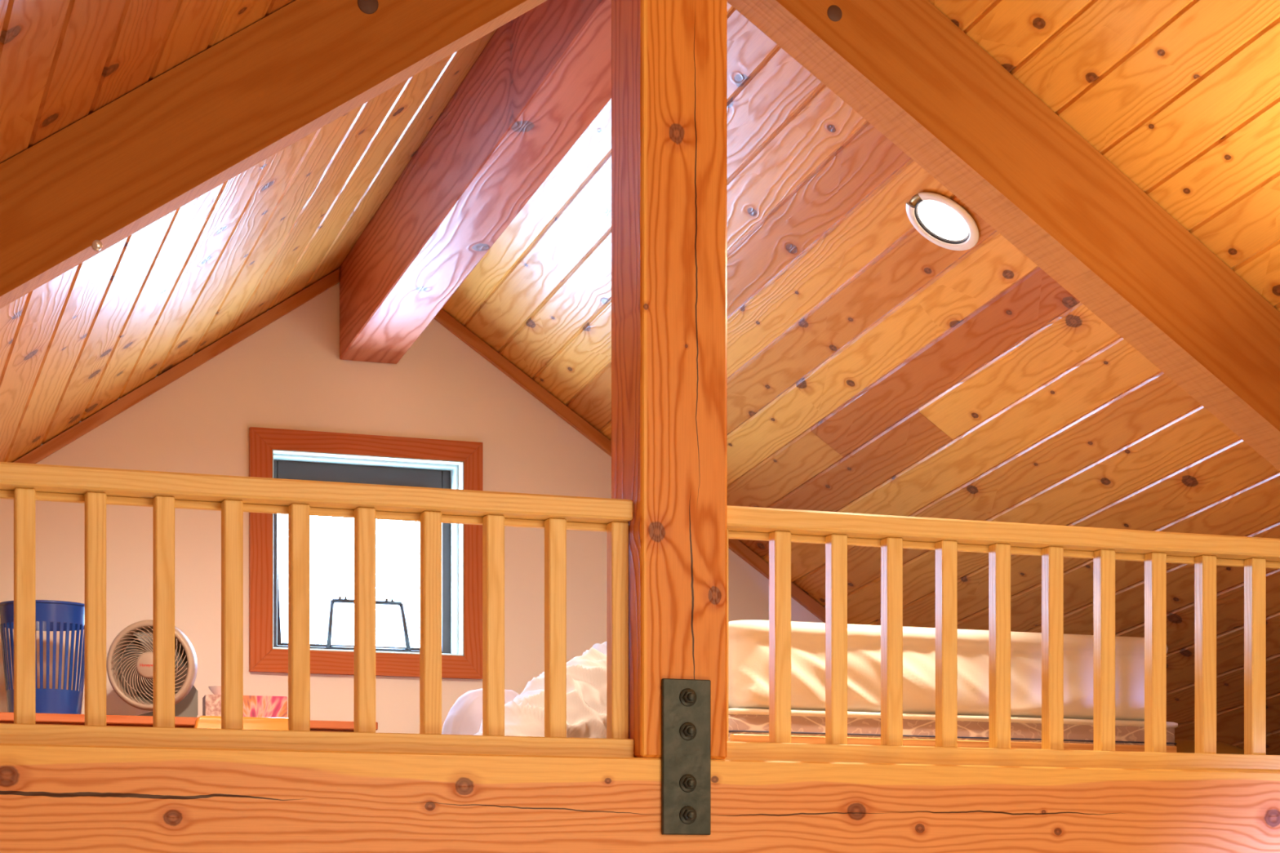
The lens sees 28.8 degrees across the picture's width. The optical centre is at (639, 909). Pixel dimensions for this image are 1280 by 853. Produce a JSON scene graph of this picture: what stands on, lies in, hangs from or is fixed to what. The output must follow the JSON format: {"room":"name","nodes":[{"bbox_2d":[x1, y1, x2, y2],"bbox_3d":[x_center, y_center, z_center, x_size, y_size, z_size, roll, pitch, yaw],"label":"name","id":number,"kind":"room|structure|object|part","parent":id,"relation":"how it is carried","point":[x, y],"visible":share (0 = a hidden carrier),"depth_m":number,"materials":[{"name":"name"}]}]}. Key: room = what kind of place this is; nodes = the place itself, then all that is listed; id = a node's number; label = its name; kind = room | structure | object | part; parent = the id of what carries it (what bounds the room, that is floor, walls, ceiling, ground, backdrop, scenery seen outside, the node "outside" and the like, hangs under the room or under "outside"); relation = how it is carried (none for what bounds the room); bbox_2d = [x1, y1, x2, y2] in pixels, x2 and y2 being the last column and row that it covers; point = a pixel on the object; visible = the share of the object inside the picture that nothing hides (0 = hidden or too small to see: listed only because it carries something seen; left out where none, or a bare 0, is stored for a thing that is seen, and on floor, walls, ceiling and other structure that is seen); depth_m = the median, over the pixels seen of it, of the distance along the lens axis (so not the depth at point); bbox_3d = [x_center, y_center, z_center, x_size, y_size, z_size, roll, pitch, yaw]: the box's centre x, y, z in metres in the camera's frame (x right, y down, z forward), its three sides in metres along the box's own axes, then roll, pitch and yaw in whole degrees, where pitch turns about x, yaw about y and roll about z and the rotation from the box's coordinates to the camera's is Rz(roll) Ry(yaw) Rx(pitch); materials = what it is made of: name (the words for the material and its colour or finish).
{"room":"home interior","nodes":[
{"label":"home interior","id":0,"kind":"room"},
{"bbox_2d":[0,267,823,733],"bbox_3d":[-0.901,0.181,8.030,7.330,4.638,0.160,0,0,-20],"label":"wall","id":1,"kind":"structure","parent":0,"point":[290,373],"depth_m":7.90,"materials":[{"name":"white paint"}]},
{"bbox_2d":[13,268,339,463],"bbox_3d":[-2.629,-0.815,7.299,3.562,2.437,0.022,0,0,-20],"label":"trim","id":2,"kind":"structure","parent":1,"relation":"attached to","point":[100,417],"depth_m":7.73,"materials":[{"name":"brown wood"}]},
{"bbox_2d":[248,426,482,679],"bbox_3d":[-0.915,-1.128,8.072,0.758,0.766,0.293,0,0,-20],"label":"window","id":3,"kind":"structure","parent":1,"relation":"in","point":[273,453],"depth_m":8.00,"materials":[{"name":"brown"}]},
{"bbox_3d":[-1.192,-1.128,7.826,0.070,0.764,0.021,0,0,-20],"label":"casing","id":4,"kind":"part","parent":3,"relation":"part of","materials":[{"name":"brown wood"}]},
{"bbox_3d":[-0.939,-1.101,8.147,0.539,0.521,0.135,0,0,-20],"label":"sash","id":5,"kind":"part","parent":3,"relation":"part of","materials":[{"name":"white glass"}]},
{"bbox_3d":[-0.913,-1.131,8.076,0.601,0.605,0.065,0,0,-20],"label":"frame","id":6,"kind":"part","parent":3,"relation":"part of","materials":[{"name":"white plastic"}]},
{"bbox_3d":[-0.869,-0.781,7.944,0.758,0.072,0.021,0,0,-20],"label":"casing","id":7,"kind":"part","parent":3,"relation":"part of","materials":[{"name":"brown wood"}]},
{"bbox_3d":[-0.869,-1.479,7.944,0.758,0.065,0.021,0,0,-20],"label":"casing","id":8,"kind":"part","parent":3,"relation":"part of","materials":[{"name":"brown wood"}]},
{"bbox_3d":[-0.542,-1.128,8.064,0.062,0.764,0.021,0,0,-20],"label":"casing","id":9,"kind":"part","parent":3,"relation":"part of","materials":[{"name":"brown wood"}]},
{"bbox_2d":[433,308,825,622],"bbox_3d":[0.759,-0.909,8.540,3.262,2.235,0.022,0,0,-20],"label":"trim","id":10,"kind":"structure","parent":1,"relation":"attached to","point":[445,319],"depth_m":8.15,"materials":[{"name":"brown wood"}]},
{"bbox_2d":[0,0,1279,755],"bbox_3d":[0.875,-1.435,3.180,7.606,3.774,10.570,0,0,-20],"label":"ceiling","id":11,"kind":"structure","parent":0,"point":[875,366],"depth_m":6.63,"materials":[{"name":"brown wood"}]},
{"bbox_2d":[339,0,611,364],"bbox_3d":[-0.417,-2.059,6.724,0.190,0.625,2.615,0,0,-20],"label":"ridge beam","id":12,"kind":"structure","parent":11,"relation":"attached to","point":[543,77],"depth_m":6.63,"materials":[{"name":"red wood"}]},
{"bbox_2d":[906,191,978,250],"bbox_3d":[0.753,-1.709,6.192,0.164,0.116,0.202,0,0,-20],"label":"recessed light","id":13,"kind":"object","parent":11,"relation":"in","point":[939,219],"visible":1,"depth_m":6.19,"materials":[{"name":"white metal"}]},
{"bbox_3d":[-0.422,0.060,6.725,7.329,0.120,2.616,0,0,-20],"label":"floor","id":14,"kind":"structure","parent":0,"visible":0},
{"bbox_2d":[0,712,377,732],"bbox_3d":[-1.807,-0.276,7.256,1.997,0.550,0.570,0,0,-20],"label":"desk","id":15,"kind":"object","parent":14,"relation":"on","point":[5,717],"visible":0.22,"depth_m":7.09,"materials":[{"name":"brown wood"}]},
{"bbox_2d":[0,600,84,714],"bbox_3d":[-1.746,-0.721,7.305,0.275,0.340,0.275,0,0,-20],"label":"basket","id":16,"kind":"object","parent":15,"relation":"on","point":[50,615],"visible":0.56,"depth_m":7.22,"materials":[{"name":"blue plastic"}]},
{"bbox_2d":[106,619,197,717],"bbox_3d":[-1.444,-0.703,7.386,0.269,0.304,0.196,0,0,-20],"label":"desk fan","id":17,"kind":"object","parent":15,"relation":"on","point":[129,663],"visible":0.68,"depth_m":7.35,"materials":[{"name":"beige plastic"}]},
{"bbox_2d":[111,626,187,703],"bbox_3d":[-1.445,-0.718,7.333,0.228,0.228,0.024,0,0,4],"label":"grille","id":18,"kind":"object","parent":17,"relation":"attached to","point":[142,667],"depth_m":7.34,"materials":[{"name":"beige plastic"}]},
{"bbox_2d":[202,685,287,718],"bbox_3d":[-1.191,-0.610,7.507,0.242,0.118,0.121,0,0,-14],"label":"tissue box","id":19,"kind":"object","parent":15,"relation":"on","point":[254,706],"visible":0.61,"depth_m":7.46,"materials":[{"name":"cardboard"}]},
{"bbox_3d":[-1.286,-0.595,7.483,0.058,0.087,0.126,0,0,-20],"label":"lace panel","id":20,"kind":"part","parent":19,"relation":"part of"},
{"bbox_2d":[194,715,288,730],"bbox_3d":[-1.051,-0.272,6.914,0.354,0.542,0.308,0,0,-20],"label":"chair","id":21,"kind":"object","parent":14,"relation":"on","point":[202,722],"visible":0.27,"depth_m":7.04,"materials":[{"name":"brown wood"}]},
{"bbox_2d":[441,688,519,735],"bbox_3d":[-0.413,-0.318,6.963,0.295,0.601,0.337,0,0,-20],"label":"pillow","id":22,"kind":"object","parent":14,"relation":"on","point":[464,717],"visible":0.22,"depth_m":6.87,"materials":[{"name":"white fabric"}]},
{"bbox_2d":[472,641,606,738],"bbox_3d":[-0.237,-0.377,6.413,0.645,0.722,0.800,0,0,-20],"label":"duvet","id":23,"kind":"object","parent":14,"relation":"on","point":[586,673],"visible":0.23,"depth_m":6.20,"materials":[{"name":"white fabric"}]},
{"bbox_2d":[729,733,1177,752],"bbox_3d":[0.666,-0.217,6.830,1.315,0.434,0.954,0,0,-20],"label":"frame","id":24,"kind":"object","parent":14,"relation":"on","point":[733,737],"visible":0.09,"depth_m":6.36,"materials":[{"name":"brown wood"}]},
{"bbox_2d":[728,708,1177,746],"bbox_3d":[0.675,-0.382,6.834,1.343,0.236,0.910,0,0,-20],"label":"box spring","id":25,"kind":"object","parent":24,"relation":"on","point":[740,721],"visible":0.25,"depth_m":6.38,"materials":[{"name":"white"}]},
{"bbox_2d":[728,619,1168,720],"bbox_3d":[0.677,-0.616,6.829,1.311,0.226,0.924,0,0,-20],"label":"mattress","id":26,"kind":"object","parent":25,"relation":"on","point":[748,639],"visible":0.43,"depth_m":6.38,"materials":[{"name":"white fabric"}]},
{"bbox_2d":[1174,739,1244,754],"bbox_3d":[1.601,-0.251,7.348,0.524,0.498,0.524,0,0,-20],"label":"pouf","id":27,"kind":"object","parent":14,"relation":"on","point":[1188,746],"visible":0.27,"depth_m":7.18,"materials":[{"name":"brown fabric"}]},
{"bbox_3d":[-2.616,0.849,1.880,0.120,3.303,10.530,0,0,-20],"label":"wall","id":28,"kind":"structure","parent":0,"visible":0},
{"bbox_2d":[0,743,1279,852],"bbox_3d":[0.062,-0.095,5.401,7.310,0.450,0.200,0,0,-20],"label":"beam","id":29,"kind":"structure","parent":28,"relation":"attached to","point":[54,798],"depth_m":5.22,"materials":[{"name":"brown wood"}]},
{"bbox_2d":[0,0,546,308],"bbox_3d":[-1.383,-1.325,4.839,2.900,2.008,0.141,0,0,-20],"label":"rafter","id":30,"kind":"object","parent":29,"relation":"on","point":[78,192],"visible":1,"depth_m":4.96,"materials":[{"name":"brown wood"}]},
{"bbox_2d":[0,462,634,757],"bbox_3d":[-0.865,-0.597,5.046,1.785,0.552,0.089,0,0,-20],"label":"railing","id":31,"kind":"object","parent":29,"relation":"on","point":[24,483],"visible":0.98,"depth_m":5.10,"materials":[{"name":"brown wood"}]},
{"bbox_3d":[-0.876,-0.822,5.076,1.785,0.015,0.019,0,0,-20],"label":"sub rail","id":32,"kind":"part","parent":31,"relation":"part of","materials":[{"name":"brown wood"}]},
{"bbox_3d":[-0.865,-0.852,5.046,1.785,0.044,0.089,0,0,-20],"label":"rail","id":33,"kind":"part","parent":31,"relation":"part of","materials":[{"name":"brown wood"}]},
{"bbox_3d":[-0.865,-0.342,5.044,1.785,0.042,0.085,0,0,-20],"label":"rail","id":34,"kind":"part","parent":31,"relation":"part of","materials":[{"name":"brown wood"}]},
{"bbox_2d":[611,0,727,759],"bbox_3d":[0.062,-1.311,5.399,0.198,1.978,0.196,0,0,-20],"label":"timber post","id":35,"kind":"object","parent":29,"relation":"on","point":[669,57],"visible":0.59,"depth_m":5.31,"materials":[{"name":"brown wood"}]},
{"bbox_2d":[661,678,711,835],"bbox_3d":[0.103,-0.324,5.288,0.110,0.331,0.039,0,0,-20],"label":"steel plate","id":36,"kind":"object","parent":35,"relation":"attached to","point":[686,704],"visible":1,"depth_m":5.29,"materials":[{"name":"grey metal"}]},
{"bbox_2d":[679,806,696,824],"bbox_3d":[0.102,-0.200,5.294,0.039,0.039,0.004,0,0,-20],"label":"bolt","id":37,"kind":"object","parent":36,"relation":"in","point":[684,819],"depth_m":5.29,"materials":[{"name":"black metal"}]},
{"bbox_2d":[679,773,696,792],"bbox_3d":[0.102,-0.268,5.294,0.039,0.039,0.004,0,0,-20],"label":"bolt","id":38,"kind":"object","parent":36,"relation":"in","point":[684,787],"depth_m":5.29,"materials":[{"name":"black metal"}]},
{"bbox_2d":[679,722,696,740],"bbox_3d":[0.102,-0.378,5.294,0.039,0.039,0.004,0,0,-20],"label":"bolt","id":39,"kind":"object","parent":36,"relation":"in","point":[684,735],"depth_m":5.29,"materials":[{"name":"black metal"}]},
{"bbox_2d":[679,688,696,706],"bbox_3d":[0.102,-0.450,5.294,0.039,0.039,0.004,0,0,-20],"label":"bolt","id":40,"kind":"object","parent":36,"relation":"in","point":[684,700],"depth_m":5.29,"materials":[{"name":"black metal"}]},
{"bbox_2d":[722,505,1279,772],"bbox_3d":[0.982,-0.597,5.722,1.751,0.552,0.089,0,0,-20],"label":"railing","id":41,"kind":"object","parent":29,"relation":"on","point":[780,527],"visible":0.84,"depth_m":5.65,"materials":[{"name":"brown wood"}]},
{"bbox_3d":[0.983,-0.342,5.720,1.751,0.042,0.085,0,0,-20],"label":"rail","id":42,"kind":"part","parent":41,"relation":"part of","materials":[{"name":"brown wood"}]},
{"bbox_3d":[0.982,-0.852,5.722,1.751,0.044,0.089,0,0,-20],"label":"rail","id":43,"kind":"part","parent":41,"relation":"part of","materials":[{"name":"brown wood"}]},
{"bbox_3d":[0.971,-0.822,5.753,1.751,0.015,0.019,0,0,-20],"label":"sub rail","id":44,"kind":"part","parent":41,"relation":"part of","materials":[{"name":"brown wood"}]},
{"bbox_2d":[727,0,1279,471],"bbox_3d":[1.527,-1.325,5.904,2.900,2.008,0.141,0,0,-20],"label":"rafter","id":45,"kind":"object","parent":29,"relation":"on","point":[907,68],"visible":1,"depth_m":5.63,"materials":[{"name":"brown wood"}]}
]}

